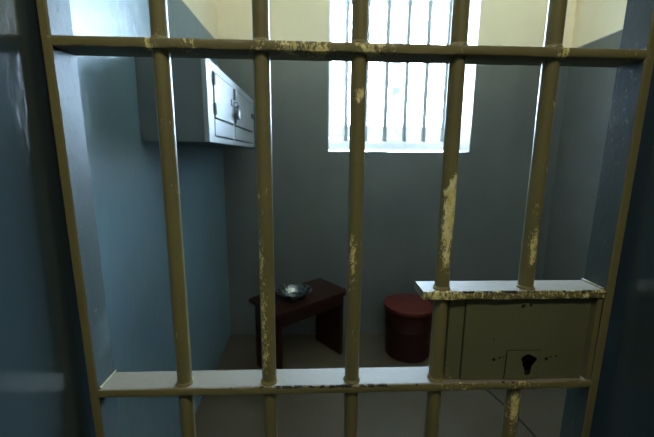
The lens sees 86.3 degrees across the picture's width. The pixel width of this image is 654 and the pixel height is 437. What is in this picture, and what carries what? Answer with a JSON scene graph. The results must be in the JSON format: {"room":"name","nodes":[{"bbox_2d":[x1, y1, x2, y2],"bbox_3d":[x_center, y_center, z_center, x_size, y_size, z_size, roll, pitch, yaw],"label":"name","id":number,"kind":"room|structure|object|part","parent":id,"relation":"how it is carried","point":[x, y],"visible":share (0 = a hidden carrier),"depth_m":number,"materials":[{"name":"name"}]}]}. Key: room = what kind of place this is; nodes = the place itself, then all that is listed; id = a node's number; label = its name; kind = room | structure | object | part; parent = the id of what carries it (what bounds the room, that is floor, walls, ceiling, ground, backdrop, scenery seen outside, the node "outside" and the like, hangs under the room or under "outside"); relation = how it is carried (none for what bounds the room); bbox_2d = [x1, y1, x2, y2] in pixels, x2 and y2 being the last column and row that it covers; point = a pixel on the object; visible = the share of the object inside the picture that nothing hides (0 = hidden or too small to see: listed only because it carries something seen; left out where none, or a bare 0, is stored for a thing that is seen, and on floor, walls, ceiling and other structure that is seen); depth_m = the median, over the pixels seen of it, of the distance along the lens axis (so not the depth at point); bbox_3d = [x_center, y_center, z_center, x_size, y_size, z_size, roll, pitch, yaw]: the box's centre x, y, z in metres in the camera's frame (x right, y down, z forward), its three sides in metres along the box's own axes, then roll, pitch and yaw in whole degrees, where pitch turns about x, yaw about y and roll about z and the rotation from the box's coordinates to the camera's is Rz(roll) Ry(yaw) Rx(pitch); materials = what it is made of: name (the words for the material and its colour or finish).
{"room":"prison interior","nodes":[
{"label":"prison interior","id":0,"kind":"room"},
{"bbox_2d":[69,0,230,436],"bbox_3d":[-0.838,-0.428,1.623,0.300,2.950,2.308,0,10,-2],"label":"wall","id":1,"kind":"structure","parent":0,"point":[125,170],"depth_m":1.30,"materials":[{"name":"blue paint"}]},
{"bbox_2d":[134,57,254,147],"bbox_3d":[-0.556,-0.515,1.735,0.271,0.295,1.000,0,10,-2],"label":"upper cabinet","id":2,"kind":"object","parent":1,"relation":"attached to","point":[206,100],"visible":0.95,"depth_m":1.26,"materials":[{"name":"grey metal"}]},
{"bbox_3d":[-0.443,-0.498,1.478,0.022,0.164,0.313,0,10,-2],"label":"door","id":3,"kind":"part","parent":2,"relation":"part of","materials":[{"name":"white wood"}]},
{"bbox_3d":[-0.445,-0.380,1.498,0.020,0.062,0.316,0,10,-2],"label":"drawer","id":4,"kind":"part","parent":2,"relation":"part of","materials":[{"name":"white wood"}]},
{"bbox_3d":[-0.456,-0.514,1.739,0.018,0.295,1.000,0,10,-2],"label":"frame","id":5,"kind":"part","parent":2,"relation":"part of","materials":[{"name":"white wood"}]},
{"bbox_2d":[236,104,240,119],"bbox_3d":[-0.422,-0.508,1.657,0.018,0.071,0.040,0,10,-2],"label":"padlock","id":6,"kind":"object","parent":2,"relation":"hanging from","point":[238,113],"visible":1,"depth_m":1.64,"materials":[{"name":"metal"}]},
{"bbox_3d":[-0.461,-0.578,1.916,0.022,0.164,0.495,0,10,-2],"label":"door","id":7,"kind":"part","parent":2,"relation":"part of","materials":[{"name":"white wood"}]},
{"bbox_3d":[-0.463,-0.459,1.936,0.020,0.062,0.498,0,10,-2],"label":"drawer","id":8,"kind":"part","parent":2,"relation":"part of","materials":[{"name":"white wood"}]},
{"bbox_2d":[195,333,566,436],"bbox_3d":[0.169,1.341,0.739,5.600,0.200,4.760,0,10,-2],"label":"floor","id":9,"kind":"structure","parent":0,"point":[463,413],"depth_m":1.90,"materials":[{"name":"concrete"}]},
{"bbox_2d":[249,278,345,368],"bbox_3d":[-0.173,0.718,2.305,0.584,0.462,0.316,-8,14,-40],"label":"wooden bench","id":10,"kind":"object","parent":9,"relation":"on","point":[325,300],"visible":0.81,"depth_m":2.24,"materials":[{"name":"red wood"}]},
{"bbox_3d":[-0.360,0.759,2.148,0.028,0.435,0.266,-8,14,-40],"label":"leg panel","id":11,"kind":"part","parent":10,"relation":"part of","materials":[{"name":"red wood"}]},
{"bbox_2d":[276,283,311,301],"bbox_3d":[-0.210,0.474,2.208,0.228,0.050,0.228,0,10,-2],"label":"metal dish","id":12,"kind":"object","parent":10,"relation":"on","point":[292,292],"visible":1,"depth_m":2.25,"materials":[{"name":"metal"}]},
{"bbox_3d":[0.014,0.704,2.467,0.028,0.435,0.266,-8,14,-40],"label":"leg panel","id":13,"kind":"part","parent":10,"relation":"part of","materials":[{"name":"red wood"}]},
{"bbox_2d":[384,293,432,362],"bbox_3d":[0.563,0.753,2.423,0.344,0.362,0.344,0,10,-2],"label":"bucket","id":14,"kind":"object","parent":9,"relation":"on","point":[408,317],"visible":0.91,"depth_m":2.30,"materials":[{"name":"red plastic"}]},
{"bbox_3d":[0.564,0.592,2.394,0.344,0.034,0.344,0,10,-2],"label":"lid","id":15,"kind":"part","parent":14,"relation":"part of","materials":[{"name":"red plastic"}]},
{"bbox_2d":[487,390,535,436],"bbox_3d":[0.993,1.058,1.750,0.050,0.008,0.624,-1,10,-7],"label":"cord","id":16,"kind":"object","parent":9,"relation":"on","point":[519,419],"visible":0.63,"depth_m":1.80,"materials":[{"name":"rubber"}]},
{"bbox_2d":[216,0,576,334],"bbox_3d":[0.464,-0.600,2.627,2.384,2.950,0.377,0,10,-2],"label":"wall","id":17,"kind":"structure","parent":0,"point":[401,199],"depth_m":2.50,"materials":[{"name":"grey paint"}]},
{"bbox_2d":[328,0,480,151],"bbox_3d":[0.507,-1.127,2.533,1.005,1.257,0.378,0,10,-2],"label":"window","id":18,"kind":"structure","parent":17,"relation":"in","point":[394,131],"depth_m":2.58,"materials":[{"name":"white paint"}]},
{"bbox_2d":[342,62,348,140],"bbox_3d":[0.132,-0.830,2.499,0.038,0.532,0.041,0,10,-2],"label":"window grille","id":19,"kind":"object","parent":18,"relation":"attached to","point":[346,64],"depth_m":2.49,"materials":[{"name":"grey metal"}]},
{"bbox_2d":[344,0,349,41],"bbox_3d":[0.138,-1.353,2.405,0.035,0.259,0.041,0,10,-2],"label":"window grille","id":20,"kind":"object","parent":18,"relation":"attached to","point":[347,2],"depth_m":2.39,"materials":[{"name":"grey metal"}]},
{"bbox_2d":[365,62,368,140],"bbox_3d":[0.286,-0.832,2.505,0.018,0.533,0.041,0,10,-2],"label":"window grille","id":21,"kind":"object","parent":18,"relation":"attached to","point":[367,85],"depth_m":2.49,"materials":[{"name":"grey metal"}]},
{"bbox_2d":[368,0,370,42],"bbox_3d":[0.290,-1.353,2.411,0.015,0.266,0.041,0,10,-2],"label":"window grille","id":22,"kind":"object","parent":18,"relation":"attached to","point":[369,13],"depth_m":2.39,"materials":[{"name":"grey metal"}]},
{"bbox_2d":[382,63,389,141],"bbox_3d":[0.418,-0.827,2.512,0.035,0.535,0.041,0,10,-2],"label":"window grille","id":23,"kind":"object","parent":18,"relation":"attached to","point":[386,71],"depth_m":2.50,"materials":[{"name":"grey metal"}]},
{"bbox_2d":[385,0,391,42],"bbox_3d":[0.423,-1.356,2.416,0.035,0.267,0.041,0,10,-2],"label":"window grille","id":24,"kind":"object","parent":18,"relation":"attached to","point":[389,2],"depth_m":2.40,"materials":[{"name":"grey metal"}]},
{"bbox_3d":[0.503,-0.567,2.635,1.004,0.115,0.378,0,10,-2],"label":"sill","id":25,"kind":"part","parent":18,"relation":"part of","materials":[{"name":"white paint"}]},
{"bbox_2d":[401,63,409,141],"bbox_3d":[0.562,-0.829,2.517,0.039,0.536,0.041,0,10,-2],"label":"window grille","id":26,"kind":"object","parent":18,"relation":"attached to","point":[407,65],"depth_m":2.50,"materials":[{"name":"grey metal"}]},
{"bbox_2d":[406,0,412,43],"bbox_3d":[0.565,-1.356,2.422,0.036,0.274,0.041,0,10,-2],"label":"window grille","id":27,"kind":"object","parent":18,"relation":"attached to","point":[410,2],"depth_m":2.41,"materials":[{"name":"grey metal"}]},
{"bbox_2d":[420,63,429,141],"bbox_3d":[0.703,-0.831,2.522,0.038,0.537,0.041,0,10,-2],"label":"window grille","id":28,"kind":"object","parent":18,"relation":"attached to","point":[427,66],"depth_m":2.51,"materials":[{"name":"grey metal"}]},
{"bbox_2d":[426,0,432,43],"bbox_3d":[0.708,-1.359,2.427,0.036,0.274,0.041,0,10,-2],"label":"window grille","id":29,"kind":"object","parent":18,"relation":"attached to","point":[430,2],"depth_m":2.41,"materials":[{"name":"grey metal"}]},
{"bbox_2d":[439,64,448,141],"bbox_3d":[0.841,-0.829,2.528,0.032,0.531,0.041,0,10,-2],"label":"window grille","id":30,"kind":"object","parent":18,"relation":"attached to","point":[445,83],"depth_m":2.51,"materials":[{"name":"grey metal"}]},
{"bbox_2d":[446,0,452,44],"bbox_3d":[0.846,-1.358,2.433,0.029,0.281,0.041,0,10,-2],"label":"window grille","id":31,"kind":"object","parent":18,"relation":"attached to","point":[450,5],"depth_m":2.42,"materials":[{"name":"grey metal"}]},
{"bbox_2d":[542,0,626,279],"bbox_3d":[1.843,-0.426,1.733,0.300,2.950,2.308,0,10,-2],"label":"wall","id":32,"kind":"structure","parent":0,"point":[597,23],"depth_m":2.28,"materials":[{"name":"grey paint"}]},
{"bbox_3d":[0.189,-0.177,0.287,5.200,2.950,0.492,0,10,-2],"label":"wall","id":33,"kind":"structure","parent":0,"visible":0},
{"bbox_2d":[0,0,95,436],"bbox_3d":[-0.380,0.210,0.333,0.012,2.159,0.495,0,10,-2],"label":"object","id":34,"kind":"structure","parent":33,"relation":"attached to","point":[44,385],"depth_m":0.45,"materials":[{"name":"paint"}]},
{"bbox_2d":[36,0,653,436],"bbox_3d":[0.039,0.196,0.573,0.842,2.050,0.058,0,10,-2],"label":"gate","id":35,"kind":"object","parent":33,"relation":"attached to","point":[527,332],"visible":1,"depth_m":0.53,"materials":[{"name":"brown metal"}]},
{"bbox_3d":[0.206,0.192,0.582,0.024,0.142,0.039,0,10,-2],"label":"plate","id":36,"kind":"part","parent":35,"relation":"part of","materials":[{"name":"green paint"}]},
{"bbox_2d":[414,280,606,299],"bbox_3d":[0.293,0.116,0.566,0.291,0.013,0.051,0,10,-2],"label":"shelf","id":37,"kind":"object","parent":35,"relation":"attached to","point":[538,289],"depth_m":0.55,"materials":[{"name":"metal"}]},
{"bbox_3d":[0.320,0.240,0.572,0.055,0.050,0.001,0,10,-2],"label":"keyhole plate","id":38,"kind":"part","parent":35,"relation":"part of","materials":[{"name":"green paint"}]},
{"bbox_3d":[0.320,0.192,0.589,0.202,0.142,0.048,0,10,-2],"label":"casing","id":39,"kind":"part","parent":35,"relation":"part of","materials":[{"name":"green paint"}]},
{"bbox_3d":[0.432,0.193,0.588,0.009,0.142,0.046,0,10,-2],"label":"strike plate","id":40,"kind":"part","parent":35,"relation":"part of","materials":[{"name":"green paint"}]},
{"bbox_2d":[589,64,653,436],"bbox_3d":[0.477,0.211,0.368,0.012,2.159,0.495,0,10,-2],"label":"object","id":41,"kind":"structure","parent":33,"relation":"attached to","point":[624,402],"depth_m":0.53,"materials":[{"name":"paint"}]}
]}

